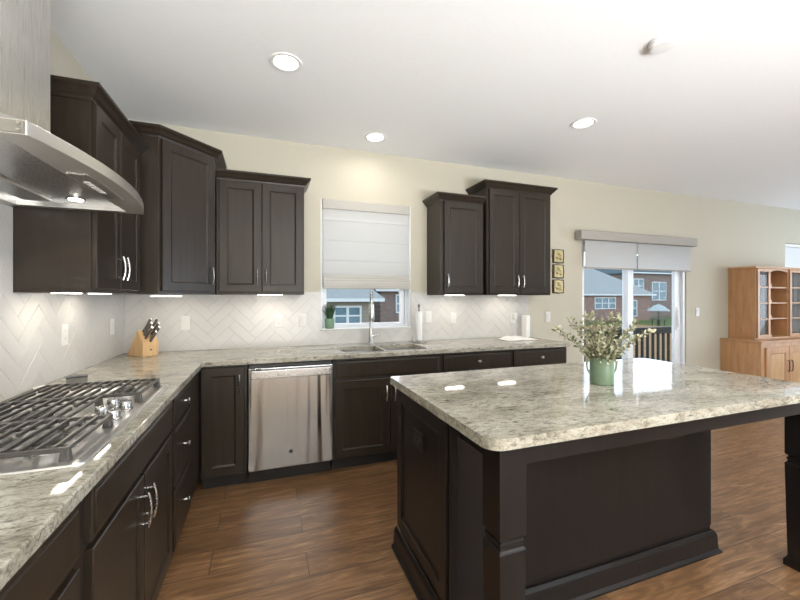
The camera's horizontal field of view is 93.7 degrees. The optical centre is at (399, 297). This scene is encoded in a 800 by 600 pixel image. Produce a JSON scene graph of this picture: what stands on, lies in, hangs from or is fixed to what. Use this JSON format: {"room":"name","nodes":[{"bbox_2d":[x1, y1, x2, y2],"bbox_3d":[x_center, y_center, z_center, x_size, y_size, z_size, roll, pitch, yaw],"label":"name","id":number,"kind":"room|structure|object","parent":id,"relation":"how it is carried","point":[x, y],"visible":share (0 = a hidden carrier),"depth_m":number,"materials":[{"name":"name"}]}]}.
{"room":"kitchen","nodes":[
{"label":"kitchen","id":0,"kind":"room"},
{"bbox_2d":[13,28,120,294],"bbox_3d":[-1.044,-0.021,-0.436,0.160,2.745,7.420,0,0,-20],"label":"wall","id":1,"kind":"structure","parent":0,"point":[62,62],"depth_m":2.06,"materials":[{"name":"beige paint"}]},
{"bbox_2d":[0,203,124,401],"bbox_3d":[-1.384,0.021,0.770,0.011,0.828,4.600,0,0,-20],"label":"backsplash","id":2,"kind":"structure","parent":1,"relation":"attached to","point":[32,354],"depth_m":1.87,"materials":[{"name":"grey tile"}]},
{"bbox_2d":[61,324,67,345],"bbox_3d":[-1.831,0.204,2.049,0.009,0.116,0.070,0,0,-20],"label":"wall outlet","id":3,"kind":"object","parent":2,"relation":"attached to","point":[64,327],"visible":1,"depth_m":2.04,"materials":[{"name":"white plastic"}]},
{"bbox_2d":[110,318,114,334],"bbox_3d":[-2.058,0.211,2.687,0.012,0.116,0.070,0,0,-20],"label":"wall switch","id":4,"kind":"object","parent":2,"relation":"attached to","point":[112,321],"visible":1,"depth_m":2.67,"materials":[{"name":"white plastic"}]},
{"bbox_2d":[0,0,143,213],"bbox_3d":[-1.269,-0.889,1.270,0.564,1.004,0.935,0,0,-20],"label":"range hood","id":5,"kind":"object","parent":1,"relation":"attached to","point":[39,169],"visible":1,"depth_m":1.29,"materials":[{"name":"silver metal"}]},
{"bbox_2d":[65,196,85,201],"bbox_3d":[-1.358,-0.411,1.572,0.067,0.006,0.067,0,0,-12],"label":"lamp","id":6,"kind":"object","parent":5,"relation":"on","point":[72,198],"depth_m":1.55,"materials":[{"name":"white glass"}]},
{"bbox_2d":[11,75,148,293],"bbox_3d":[-1.649,-0.498,2.004,0.342,0.954,0.763,0,0,-20],"label":"upper cabinet","id":7,"kind":"object","parent":1,"relation":"attached to","point":[55,250],"visible":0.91,"depth_m":1.72,"materials":[{"name":"brown wood"}]},
{"bbox_2d":[51,293,81,293],"bbox_3d":[-1.603,-0.024,1.807,0.060,0.014,0.210,0,0,-20],"label":"light","id":8,"kind":"object","parent":7,"relation":"attached to","point":[51,293],"visible":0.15,"depth_m":1.75,"materials":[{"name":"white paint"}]},
{"bbox_2d":[50,0,799,209],"bbox_3d":[3.974,-1.494,1.362,10.820,0.200,7.420,0,0,-20],"label":"ceiling","id":9,"kind":"structure","parent":0,"point":[493,84],"depth_m":2.39,"materials":[{"name":"white paint"}]},
{"bbox_2d":[269,52,301,72],"bbox_3d":[-0.676,-1.389,2.225,0.188,0.008,0.188,0,0,-20],"label":"recessed light","id":10,"kind":"object","parent":9,"relation":"in","point":[282,61],"visible":1,"depth_m":2.22,"materials":[{"name":"white paint"}]},
{"bbox_2d":[365,132,385,141],"bbox_3d":[-0.214,-1.389,3.266,0.188,0.008,0.188,0,0,-20],"label":"recessed light","id":11,"kind":"object","parent":9,"relation":"in","point":[372,137],"visible":1,"depth_m":3.26,"materials":[{"name":"white paint"}]},
{"bbox_2d":[571,118,596,128],"bbox_3d":[1.469,-1.389,3.004,0.188,0.008,0.188,0,0,-20],"label":"recessed light","id":12,"kind":"object","parent":9,"relation":"in","point":[583,123],"visible":1,"depth_m":3.00,"materials":[{"name":"white paint"}]},
{"bbox_2d":[647,32,678,53],"bbox_3d":[1.431,-1.374,2.042,0.140,0.038,0.140,0,0,-20],"label":"smoke detector","id":13,"kind":"object","parent":9,"relation":"attached to","point":[665,42],"visible":1,"depth_m":2.01,"materials":[{"name":"white paint"}]},
{"bbox_2d":[131,120,799,369],"bbox_3d":[2.750,-0.021,4.779,10.500,2.745,0.160,0,0,-20],"label":"wall","id":14,"kind":"structure","parent":0,"point":[729,234],"depth_m":4.41,"materials":[{"name":"beige paint"}]},
{"bbox_2d":[121,120,226,294],"bbox_3d":[-1.696,-0.563,2.721,0.739,1.085,0.713,0,0,-20],"label":"upper cabinet","id":15,"kind":"object","parent":14,"relation":"attached to","point":[178,172],"visible":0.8,"depth_m":2.55,"materials":[{"name":"brown wood"}]},
{"bbox_2d":[149,295,182,296],"bbox_3d":[-1.726,-0.012,2.772,0.060,0.014,0.220,0,0,25],"label":"light","id":16,"kind":"object","parent":15,"relation":"attached to","point":[149,295],"visible":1,"depth_m":2.74,"materials":[{"name":"white paint"}]},
{"bbox_2d":[215,168,310,294],"bbox_3d":[-1.119,-0.498,3.115,0.706,0.954,0.360,0,0,-20],"label":"upper cabinet","id":17,"kind":"object","parent":14,"relation":"attached to","point":[260,216],"visible":1,"depth_m":2.96,"materials":[{"name":"brown wood"}]},
{"bbox_2d":[125,292,527,352],"bbox_3d":[-0.355,0.193,3.575,3.818,0.484,0.011,0,0,-20],"label":"backsplash","id":18,"kind":"structure","parent":14,"relation":"attached to","point":[217,321],"depth_m":3.32,"materials":[{"name":"grey tile"}]},
{"bbox_2d":[181,316,190,329],"bbox_3d":[-1.751,0.211,3.062,0.070,0.116,0.012,0,0,-20],"label":"wall switch","id":19,"kind":"object","parent":18,"relation":"attached to","point":[185,320],"visible":1,"depth_m":3.06,"materials":[{"name":"white plastic"}]},
{"bbox_2d":[274,315,282,327],"bbox_3d":[-1.071,0.211,3.308,0.070,0.116,0.009,0,0,-20],"label":"wall outlet","id":20,"kind":"object","parent":18,"relation":"attached to","point":[278,319],"visible":1,"depth_m":3.30,"materials":[{"name":"white plastic"}]},
{"bbox_2d":[299,314,306,326],"bbox_3d":[-0.876,0.209,3.376,0.070,0.116,0.012,0,0,-20],"label":"wall switch","id":21,"kind":"object","parent":18,"relation":"attached to","point":[302,317],"visible":1,"depth_m":3.38,"materials":[{"name":"white plastic"}]},
{"bbox_2d":[425,311,431,322],"bbox_3d":[0.288,0.201,3.793,0.070,0.116,0.012,0,0,-20],"label":"wall switch","id":22,"kind":"object","parent":18,"relation":"attached to","point":[428,314],"visible":1,"depth_m":3.79,"materials":[{"name":"white plastic"}]},
{"bbox_2d":[450,312,455,323],"bbox_3d":[0.553,0.215,3.889,0.070,0.116,0.009,0,0,-20],"label":"wall outlet","id":23,"kind":"object","parent":18,"relation":"attached to","point":[452,314],"visible":1,"depth_m":3.88,"materials":[{"name":"white plastic"}]},
{"bbox_2d":[511,313,516,329],"bbox_3d":[1.242,0.294,4.100,0.097,0.236,0.045,0,0,-44],"label":"charger","id":24,"kind":"object","parent":18,"relation":"attached to","point":[514,314],"visible":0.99,"depth_m":4.10,"materials":[{"name":"white plastic"}]},
{"bbox_2d":[321,199,410,328],"bbox_3d":[-0.338,-0.302,3.668,0.887,1.209,0.159,0,0,-20],"label":"window","id":25,"kind":"structure","parent":14,"relation":"in","point":[402,292],"depth_m":3.74,"materials":[{"name":"white plastic"}]},
{"bbox_2d":[322,199,409,306],"bbox_3d":[-0.309,-0.405,3.594,0.859,0.997,0.097,0,0,-20],"label":"roman shade","id":26,"kind":"object","parent":25,"relation":"attached to","point":[365,245],"visible":0.94,"depth_m":3.58,"materials":[{"name":"beige fabric"}]},
{"bbox_2d":[321,326,410,329],"bbox_3d":[-0.319,0.297,3.616,0.887,0.012,0.084,0,0,-20],"label":"window sill","id":27,"kind":"structure","parent":14,"relation":"attached to","point":[388,326],"depth_m":3.60,"materials":[{"name":"white paint"}]},
{"bbox_2d":[322,303,336,328],"bbox_3d":[-0.647,0.168,3.466,0.167,0.246,0.133,0,0,-20],"label":"potted plant","id":28,"kind":"object","parent":27,"relation":"on","point":[329,320],"visible":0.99,"depth_m":3.46,"materials":[{"name":"green plant"}]},
{"bbox_2d":[422,191,485,294],"bbox_3d":[0.531,-0.498,3.706,0.518,0.954,0.360,0,0,-20],"label":"upper cabinet","id":29,"kind":"object","parent":14,"relation":"attached to","point":[454,220],"visible":1,"depth_m":3.59,"materials":[{"name":"brown wood"}]},
{"bbox_2d":[466,179,557,294],"bbox_3d":[1.166,-0.578,3.923,0.875,1.115,0.380,0,0,-20],"label":"upper cabinet","id":30,"kind":"object","parent":14,"relation":"attached to","point":[516,216],"visible":0.96,"depth_m":3.76,"materials":[{"name":"brown wood"}]},
{"bbox_2d":[545,312,549,321],"bbox_3d":[1.701,0.226,4.311,0.070,0.116,0.012,0,0,-20],"label":"wall switch","id":31,"kind":"object","parent":14,"relation":"attached to","point":[547,314],"visible":1,"depth_m":4.30,"materials":[{"name":"white plastic"}]},
{"bbox_2d":[552,279,563,293],"bbox_3d":[1.842,-0.125,4.340,0.167,0.167,0.052,0,0,-20],"label":"wall decor","id":32,"kind":"object","parent":14,"relation":"attached to","point":[557,285],"visible":1,"depth_m":4.33,"materials":[{"name":"brown metal"}]},
{"bbox_2d":[552,264,563,278],"bbox_3d":[1.842,-0.300,4.340,0.167,0.167,0.052,0,0,-20],"label":"wall decor","id":33,"kind":"object","parent":14,"relation":"attached to","point":[557,269],"visible":1,"depth_m":4.33,"materials":[{"name":"brown metal"}]},
{"bbox_2d":[552,249,563,263],"bbox_3d":[1.842,-0.475,4.340,0.167,0.167,0.052,0,0,-20],"label":"wall decor","id":34,"kind":"object","parent":14,"relation":"attached to","point":[557,254],"visible":1,"depth_m":4.33,"materials":[{"name":"brown metal"}]},
{"bbox_2d":[582,240,684,363],"bbox_3d":[3.013,0.324,4.876,1.818,2.052,0.135,0,0,-20],"label":"door","id":35,"kind":"structure","parent":14,"relation":"in","point":[678,278],"depth_m":5.10,"materials":[{"name":"white plastic"}]},
{"bbox_2d":[575,230,697,271],"bbox_3d":[3.023,-0.561,4.721,1.995,0.445,0.098,0,0,-20],"label":"roller shade","id":36,"kind":"object","parent":14,"relation":"attached to","point":[603,249],"visible":1,"depth_m":4.68,"materials":[{"name":"beige fabric"}]},
{"bbox_2d":[785,244,799,267],"bbox_3d":[6.507,-0.353,6.077,1.026,0.979,0.050,0,0,-20],"label":"window blind","id":37,"kind":"object","parent":14,"relation":"attached to","point":[792,255],"visible":0.23,"depth_m":5.98,"materials":[{"name":"white fabric"}]},
{"bbox_2d":[157,417,799,599],"bbox_3d":[3.974,1.451,1.362,10.820,0.200,7.420,0,0,-20],"label":"floor","id":38,"kind":"structure","parent":0,"point":[326,535],"depth_m":2.11,"materials":[{"name":"brown wood"}]},
{"bbox_2d":[0,503,79,599],"bbox_3d":[-0.916,0.913,0.454,0.654,0.874,0.760,0,0,-20],"label":"base cabinet","id":39,"kind":"object","parent":38,"relation":"on","point":[48,574],"visible":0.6,"depth_m":0.78,"materials":[{"name":"brown wood"}]},
{"bbox_2d":[72,400,172,599],"bbox_3d":[-1.205,0.913,1.260,0.654,0.874,0.945,0,0,-20],"label":"base cabinet","id":40,"kind":"object","parent":38,"relation":"on","point":[126,517],"visible":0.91,"depth_m":1.26,"materials":[{"name":"brown wood"}]},
{"bbox_2d":[169,380,190,551],"bbox_3d":[-1.447,0.913,1.932,0.652,0.874,0.475,0,0,-20],"label":"base cabinet","id":41,"kind":"object","parent":38,"relation":"on","point":[181,431],"visible":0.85,"depth_m":1.96,"materials":[{"name":"brown wood"}]},
{"bbox_2d":[189,369,200,498],"bbox_3d":[-1.710,0.913,2.587,0.622,0.874,0.932,0,0,-20],"label":"base cabinet","id":42,"kind":"object","parent":38,"relation":"on","point":[195,404],"visible":0.16,"depth_m":2.42,"materials":[{"name":"brown wood"}]},
{"bbox_2d":[0,337,569,589],"bbox_3d":[0.351,0.456,1.550,3.806,0.038,4.299,0,0,-20],"label":"countertop","id":43,"kind":"structure","parent":42,"relation":"on","point":[33,505],"depth_m":1.59,"materials":[{"name":"stone"}]},
{"bbox_2d":[66,374,87,383],"bbox_3d":[-1.609,0.414,1.869,0.084,0.046,0.060,0,0,-40],"label":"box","id":44,"kind":"object","parent":43,"relation":"on","point":[81,378],"visible":0.7,"depth_m":1.85,"materials":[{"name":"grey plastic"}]},
{"bbox_2d":[0,378,168,475],"bbox_3d":[-1.228,0.413,1.324,0.529,0.047,0.938,0,0,-20],"label":"gas cooktop","id":45,"kind":"object","parent":43,"relation":"in","point":[49,429],"visible":1,"depth_m":1.23,"materials":[{"name":"metal"}]},
{"bbox_2d":[127,330,158,356],"bbox_3d":[-1.931,0.341,2.816,0.213,0.191,0.112,0,0,27],"label":"knife block","id":46,"kind":"object","parent":43,"relation":"on","point":[140,346],"visible":0.91,"depth_m":2.76,"materials":[{"name":"brown wood"}]},
{"bbox_2d":[142,318,151,332],"bbox_3d":[-1.853,0.206,2.748,0.111,0.112,0.015,0,0,27],"label":"kitchen knife","id":47,"kind":"object","parent":46,"relation":"in","point":[150,319],"visible":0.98,"depth_m":2.74,"materials":[{"name":"black plastic"}]},
{"bbox_2d":[143,322,151,335],"bbox_3d":[-1.843,0.233,2.740,0.104,0.105,0.015,0,0,27],"label":"kitchen knife","id":48,"kind":"object","parent":46,"relation":"in","point":[150,323],"visible":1,"depth_m":2.73,"materials":[{"name":"black plastic"}]},
{"bbox_2d":[144,327,152,338],"bbox_3d":[-1.832,0.261,2.734,0.097,0.098,0.015,0,0,27],"label":"kitchen knife","id":49,"kind":"object","parent":46,"relation":"in","point":[151,328],"visible":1,"depth_m":2.73,"materials":[{"name":"black plastic"}]},
{"bbox_2d":[149,331,156,341],"bbox_3d":[-1.811,0.289,2.753,0.086,0.087,0.015,0,0,27],"label":"kitchen knife","id":50,"kind":"object","parent":46,"relation":"in","point":[155,332],"visible":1,"depth_m":2.75,"materials":[{"name":"black plastic"}]},
{"bbox_2d":[151,322,158,334],"bbox_3d":[-1.821,0.235,2.788,0.100,0.102,0.015,0,0,27],"label":"kitchen knife","id":51,"kind":"object","parent":46,"relation":"in","point":[157,324],"visible":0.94,"depth_m":2.78,"materials":[{"name":"black plastic"}]},
{"bbox_2d":[368,290,380,344],"bbox_3d":[-0.258,0.184,3.383,0.118,0.506,0.254,0,0,12],"label":"kitchen faucet","id":52,"kind":"object","parent":43,"relation":"on","point":[371,315],"visible":1,"depth_m":3.29,"materials":[{"name":"silver metal"}]},
{"bbox_2d":[342,348,415,352],"bbox_3d":[-0.155,0.575,3.244,0.731,0.200,0.366,0,0,-20],"label":"sink","id":53,"kind":"object","parent":43,"relation":"in","point":[394,348],"visible":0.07,"depth_m":3.38,"materials":[{"name":"metal"}]},
{"bbox_2d":[411,304,426,342],"bbox_3d":[0.185,0.251,3.642,0.160,0.371,0.160,0,0,-20],"label":"paper towel holder","id":54,"kind":"object","parent":43,"relation":"on","point":[418,313],"visible":1,"depth_m":3.61,"materials":[{"name":"white paper"}]},
{"bbox_2d":[497,335,537,340],"bbox_3d":[1.214,0.422,3.878,0.370,0.029,0.230,0,0,-17],"label":"open book","id":55,"kind":"object","parent":43,"relation":"on","point":[505,338],"visible":1,"depth_m":3.80,"materials":[{"name":"white paper"}]},
{"bbox_2d":[522,315,529,337],"bbox_3d":[1.361,0.317,4.059,0.066,0.240,0.066,0,0,-37],"label":"box","id":56,"kind":"object","parent":43,"relation":"on","point":[525,318],"visible":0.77,"depth_m":4.03,"materials":[{"name":"plastic"}]},
{"bbox_2d":[201,365,248,488],"bbox_3d":[-1.319,0.913,2.875,0.295,0.874,0.654,0,0,-20],"label":"base cabinet","id":57,"kind":"object","parent":38,"relation":"on","point":[224,389],"visible":0.84,"depth_m":2.61,"materials":[{"name":"brown wood"}]},
{"bbox_2d":[248,360,332,482],"bbox_3d":[-0.885,0.916,3.008,0.597,0.866,0.660,0,0,-20],"label":"dishwasher","id":58,"kind":"object","parent":38,"relation":"on","point":[290,404],"visible":0.99,"depth_m":2.74,"materials":[{"name":"silver metal"}]},
{"bbox_2d":[330,348,439,468],"bbox_3d":[-0.177,0.913,3.284,0.910,0.874,0.654,0,0,-20],"label":"base cabinet","id":59,"kind":"object","parent":38,"relation":"on","point":[364,397],"visible":0.49,"depth_m":2.96,"materials":[{"name":"brown wood"}]},
{"bbox_2d":[440,350,510,372],"bbox_3d":[0.587,0.913,3.558,0.705,0.874,0.654,0,0,-20],"label":"base cabinet","id":60,"kind":"object","parent":38,"relation":"on","point":[465,361],"visible":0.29,"depth_m":3.27,"materials":[{"name":"brown wood"}]},
{"bbox_2d":[511,347,566,366],"bbox_3d":[1.220,0.913,3.785,0.636,0.874,0.654,0,0,-20],"label":"base cabinet","id":61,"kind":"object","parent":38,"relation":"on","point":[554,355],"visible":0.24,"depth_m":3.50,"materials":[{"name":"brown wood"}]},
{"bbox_2d":[391,389,799,599],"bbox_3d":[1.018,0.913,1.928,1.940,0.876,0.899,0,0,-20],"label":"kitchen island","id":62,"kind":"object","parent":38,"relation":"on","point":[589,518],"visible":0.65,"depth_m":1.68,"materials":[{"name":"black paint"}]},
{"bbox_2d":[413,427,422,452],"bbox_3d":[0.083,0.668,1.761,0.010,0.080,0.120,0,0,-20],"label":"wall outlet","id":63,"kind":"object","parent":62,"relation":"attached to","point":[417,436],"visible":1,"depth_m":1.75,"materials":[{"name":"black plastic"}]},
{"bbox_2d":[390,358,799,450],"bbox_3d":[1.015,0.456,1.928,1.926,0.038,0.987,0,0,-20],"label":"island countertop","id":64,"kind":"structure","parent":62,"relation":"on","point":[511,408],"depth_m":1.64,"materials":[{"name":"stone"}]},
{"bbox_2d":[586,355,617,385],"bbox_3d":[1.024,0.371,1.903,0.118,0.132,0.115,0,0,-44],"label":"vase","id":65,"kind":"object","parent":64,"relation":"on","point":[601,373],"visible":0.88,"depth_m":1.86,"materials":[{"name":"ceramic"}]},
{"bbox_2d":[551,328,591,361],"bbox_3d":[0.884,0.280,1.902,0.238,0.244,0.047,0,0,0],"label":"stem","id":66,"kind":"object","parent":65,"relation":"in","point":[554,329],"visible":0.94,"depth_m":1.90,"materials":[{"name":"green plant"}]},
{"bbox_2d":[553,324,591,358],"bbox_3d":[0.915,0.274,1.966,0.211,0.257,0.046,0,0,31],"label":"stem","id":67,"kind":"object","parent":65,"relation":"in","point":[559,325],"visible":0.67,"depth_m":1.97,"materials":[{"name":"green plant"}]},
{"bbox_2d":[566,317,592,357],"bbox_3d":[0.942,0.252,1.948,0.147,0.300,0.047,0,0,30],"label":"stem","id":68,"kind":"object","parent":65,"relation":"in","point":[570,318],"visible":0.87,"depth_m":1.95,"materials":[{"name":"green plant"}]},
{"bbox_2d":[572,318,592,350],"bbox_3d":[0.976,0.256,1.992,0.052,0.294,0.160,0,0,-29],"label":"stem","id":69,"kind":"object","parent":65,"relation":"in","point":[580,328],"visible":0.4,"depth_m":2.01,"materials":[{"name":"green plant"}]},
{"bbox_2d":[579,320,598,357],"bbox_3d":[0.935,0.256,1.856,0.160,0.294,0.052,0,0,-29],"label":"stem","id":70,"kind":"object","parent":65,"relation":"in","point":[580,321],"visible":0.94,"depth_m":1.86,"materials":[{"name":"green plant"}]},
{"bbox_2d":[582,311,596,351],"bbox_3d":[0.996,0.237,1.949,0.044,0.330,0.091,0,0,-30],"label":"stem","id":71,"kind":"object","parent":65,"relation":"in","point":[585,311],"visible":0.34,"depth_m":1.96,"materials":[{"name":"green plant"}]},
{"bbox_2d":[583,312,599,357],"bbox_3d":[0.970,0.236,1.905,0.085,0.333,0.052,0,0,1],"label":"stem","id":72,"kind":"object","parent":65,"relation":"in","point":[594,346],"visible":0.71,"depth_m":1.91,"materials":[{"name":"green plant"}]},
{"bbox_2d":[586,312,598,357],"bbox_3d":[0.978,0.237,1.875,0.091,0.330,0.044,0,0,-30],"label":"stem","id":73,"kind":"object","parent":65,"relation":"in","point":[590,313],"visible":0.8,"depth_m":1.87,"materials":[{"name":"green plant"}]},
{"bbox_2d":[589,310,598,351],"bbox_3d":[1.025,0.236,1.957,0.052,0.333,0.085,0,0,1],"label":"stem","id":74,"kind":"object","parent":65,"relation":"in","point":[592,312],"visible":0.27,"depth_m":1.97,"materials":[{"name":"green plant"}]},
{"bbox_2d":[595,329,605,362],"bbox_3d":[0.961,0.274,1.795,0.046,0.257,0.211,0,0,31],"label":"stem","id":75,"kind":"object","parent":65,"relation":"in","point":[600,334],"visible":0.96,"depth_m":1.79,"materials":[{"name":"green plant"}]},
{"bbox_2d":[597,319,606,360],"bbox_3d":[0.979,0.252,1.821,0.047,0.300,0.147,0,0,30],"label":"stem","id":76,"kind":"object","parent":65,"relation":"in","point":[600,321],"visible":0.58,"depth_m":1.82,"materials":[{"name":"green plant"}]},
{"bbox_2d":[599,316,604,352],"bbox_3d":[1.068,0.252,1.985,0.047,0.300,0.147,0,0,30],"label":"stem","id":77,"kind":"object","parent":65,"relation":"in","point":[602,317],"visible":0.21,"depth_m":2.00,"materials":[{"name":"green plant"}]},
{"bbox_2d":[602,312,613,354],"bbox_3d":[1.069,0.237,1.931,0.091,0.330,0.044,0,0,-30],"label":"stem","id":78,"kind":"object","parent":65,"relation":"in","point":[612,312],"visible":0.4,"depth_m":1.93,"materials":[{"name":"green plant"}]},
{"bbox_2d":[602,312,615,358],"bbox_3d":[1.022,0.236,1.850,0.052,0.333,0.085,0,0,1],"label":"stem","id":79,"kind":"object","parent":65,"relation":"in","point":[610,313],"visible":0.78,"depth_m":1.84,"materials":[{"name":"green plant"}]},
{"bbox_2d":[603,313,622,357],"bbox_3d":[1.051,0.237,1.857,0.044,0.330,0.091,0,0,-30],"label":"stem","id":80,"kind":"object","parent":65,"relation":"in","point":[618,315],"visible":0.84,"depth_m":1.85,"materials":[{"name":"green plant"}]},
{"bbox_2d":[606,313,619,352],"bbox_3d":[1.077,0.236,1.902,0.085,0.333,0.052,0,0,1],"label":"stem","id":81,"kind":"object","parent":65,"relation":"in","point":[614,333],"visible":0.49,"depth_m":1.90,"materials":[{"name":"green plant"}]},
{"bbox_2d":[610,319,622,354],"bbox_3d":[1.112,0.256,1.951,0.160,0.294,0.052,0,0,-29],"label":"stem","id":82,"kind":"object","parent":65,"relation":"in","point":[618,319],"visible":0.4,"depth_m":1.96,"materials":[{"name":"green plant"}]},
{"bbox_2d":[606,333,632,364],"bbox_3d":[1.025,0.280,1.764,0.047,0.244,0.238,0,0,0],"label":"stem","id":83,"kind":"object","parent":65,"relation":"in","point":[628,335],"visible":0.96,"depth_m":1.79,"materials":[{"name":"green plant"}]},
{"bbox_2d":[606,321,638,358],"bbox_3d":[1.071,0.256,1.815,0.052,0.294,0.160,0,0,-29],"label":"stem","id":84,"kind":"object","parent":65,"relation":"in","point":[633,322],"visible":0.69,"depth_m":1.80,"materials":[{"name":"green plant"}]},
{"bbox_2d":[608,318,639,359],"bbox_3d":[1.106,0.252,1.859,0.147,0.300,0.047,0,0,30],"label":"stem","id":85,"kind":"object","parent":65,"relation":"in","point":[634,319],"visible":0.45,"depth_m":1.85,"materials":[{"name":"green plant"}]},
{"bbox_2d":[614,329,651,362],"bbox_3d":[1.163,0.280,1.905,0.238,0.244,0.047,0,0,0],"label":"stem","id":86,"kind":"object","parent":65,"relation":"in","point":[623,347],"visible":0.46,"depth_m":1.90,"materials":[{"name":"green plant"}]},
{"bbox_2d":[612,328,656,361],"bbox_3d":[1.132,0.274,1.840,0.211,0.257,0.046,0,0,31],"label":"stem","id":87,"kind":"object","parent":65,"relation":"in","point":[649,329],"visible":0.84,"depth_m":1.83,"materials":[{"name":"green plant"}]},
{"bbox_2d":[720,266,799,382],"bbox_3d":[5.455,0.463,5.386,1.742,1.774,0.514,0,0,-20],"label":"oak hutch","id":88,"kind":"object","parent":38,"relation":"on","point":[763,340],"visible":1,"depth_m":5.19,"materials":[{"name":"brown wood"}]},
{"bbox_2d":[756,272,764,333],"bbox_3d":[4.973,0.082,5.180,0.199,0.856,0.016,0,0,-20],"label":"lace curtain","id":89,"kind":"object","parent":88,"relation":"hanging from","point":[762,274],"depth_m":5.19,"materials":[{"name":"white fabric"}]},
{"bbox_2d":[771,302,786,303],"bbox_3d":[5.278,0.083,5.424,0.413,0.018,0.293,0,0,-20],"label":"shelf","id":90,"kind":"object","parent":88,"relation":"attached to","point":[771,302],"depth_m":5.29,"materials":[{"name":"brown wood"}]},
{"bbox_2d":[788,273,799,332],"bbox_3d":[5.819,0.082,5.483,0.519,0.856,0.016,0,0,-20],"label":"lace curtain","id":91,"kind":"object","parent":88,"relation":"hanging from","point":[795,277],"depth_m":5.46,"materials":[{"name":"white fabric"}]},
{"label":"outside","id":92,"kind":"structure","parent":0,"visible":0},
{"bbox_2d":[585,356,671,361],"bbox_3d":[3.385,1.501,6.712,6.600,0.100,3.030,0,0,-20],"label":"floor","id":93,"kind":"structure","parent":92,"point":[638,356],"depth_m":8.88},
{"bbox_2d":[584,326,671,361],"bbox_3d":[3.351,0.986,6.814,6.495,0.930,0.175,0,0,-20],"label":"deck railing","id":94,"kind":"object","parent":93,"relation":"on","point":[666,329],"visible":0.09,"depth_m":7.31,"materials":[{"name":"black paint"}]},
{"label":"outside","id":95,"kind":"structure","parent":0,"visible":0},
{"bbox_2d":[584,317,671,325],"bbox_3d":[22.140,2.951,83.341,180.000,0.200,125.000,0,0,-20],"label":"lawn","id":96,"kind":"structure","parent":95,"point":[668,322],"depth_m":42.26,"materials":[{"name":"green plant"}]},
{"bbox_2d":[326,289,384,322],"bbox_3d":[-7.705,-0.159,22.177,11.450,6.020,8.930,0,0,-20],"label":"neighbor house","id":97,"kind":"structure","parent":96,"relation":"on","point":[352,305],"depth_m":19.67,"materials":[{"name":"beige"}]},
{"bbox_2d":[373,289,398,321],"bbox_3d":[2.843,-0.574,31.798,13.000,6.850,9.930,0,0,-20],"label":"neighbor house","id":98,"kind":"structure","parent":96,"relation":"on","point":[387,311],"depth_m":25.78,"materials":[{"name":"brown brick"}]},
{"bbox_2d":[584,265,656,321],"bbox_3d":[22.374,-0.774,48.886,16.100,7.250,10.930,0,0,-20],"label":"brick house","id":99,"kind":"structure","parent":96,"relation":"on","point":[602,291],"depth_m":45.07,"materials":[{"name":"red brick"}]},
{"bbox_2d":[584,324,671,360],"bbox_3d":[13.873,2.781,24.878,27.000,0.139,17.500,0,0,-20],"label":"mulch bed","id":100,"kind":"object","parent":96,"relation":"on","point":[637,325],"depth_m":21.50,"materials":[{"name":"brown soil"}]},
{"bbox_2d":[595,256,671,317],"bbox_3d":[35.892,-1.899,59.040,15.400,9.500,12.930,0,0,-20],"label":"brick house","id":101,"kind":"structure","parent":96,"relation":"on","point":[659,283],"depth_m":52.81,"materials":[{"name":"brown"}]},
{"bbox_2d":[647,304,669,325],"bbox_3d":[24.776,1.740,35.954,1.755,2.220,1.755,0,0,3],"label":"patio umbrella","id":102,"kind":"object","parent":96,"relation":"on","point":[658,307],"visible":0.9,"depth_m":35.58,"materials":[{"name":"blue fabric"}]},
{"bbox_2d":[650,319,667,325],"bbox_3d":[24.776,2.480,35.954,1.500,0.740,1.500,0,0,-20],"label":"patio table","id":103,"kind":"object","parent":96,"relation":"on","point":[650,319],"visible":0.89,"depth_m":35.69,"materials":[{"name":"black paint"}]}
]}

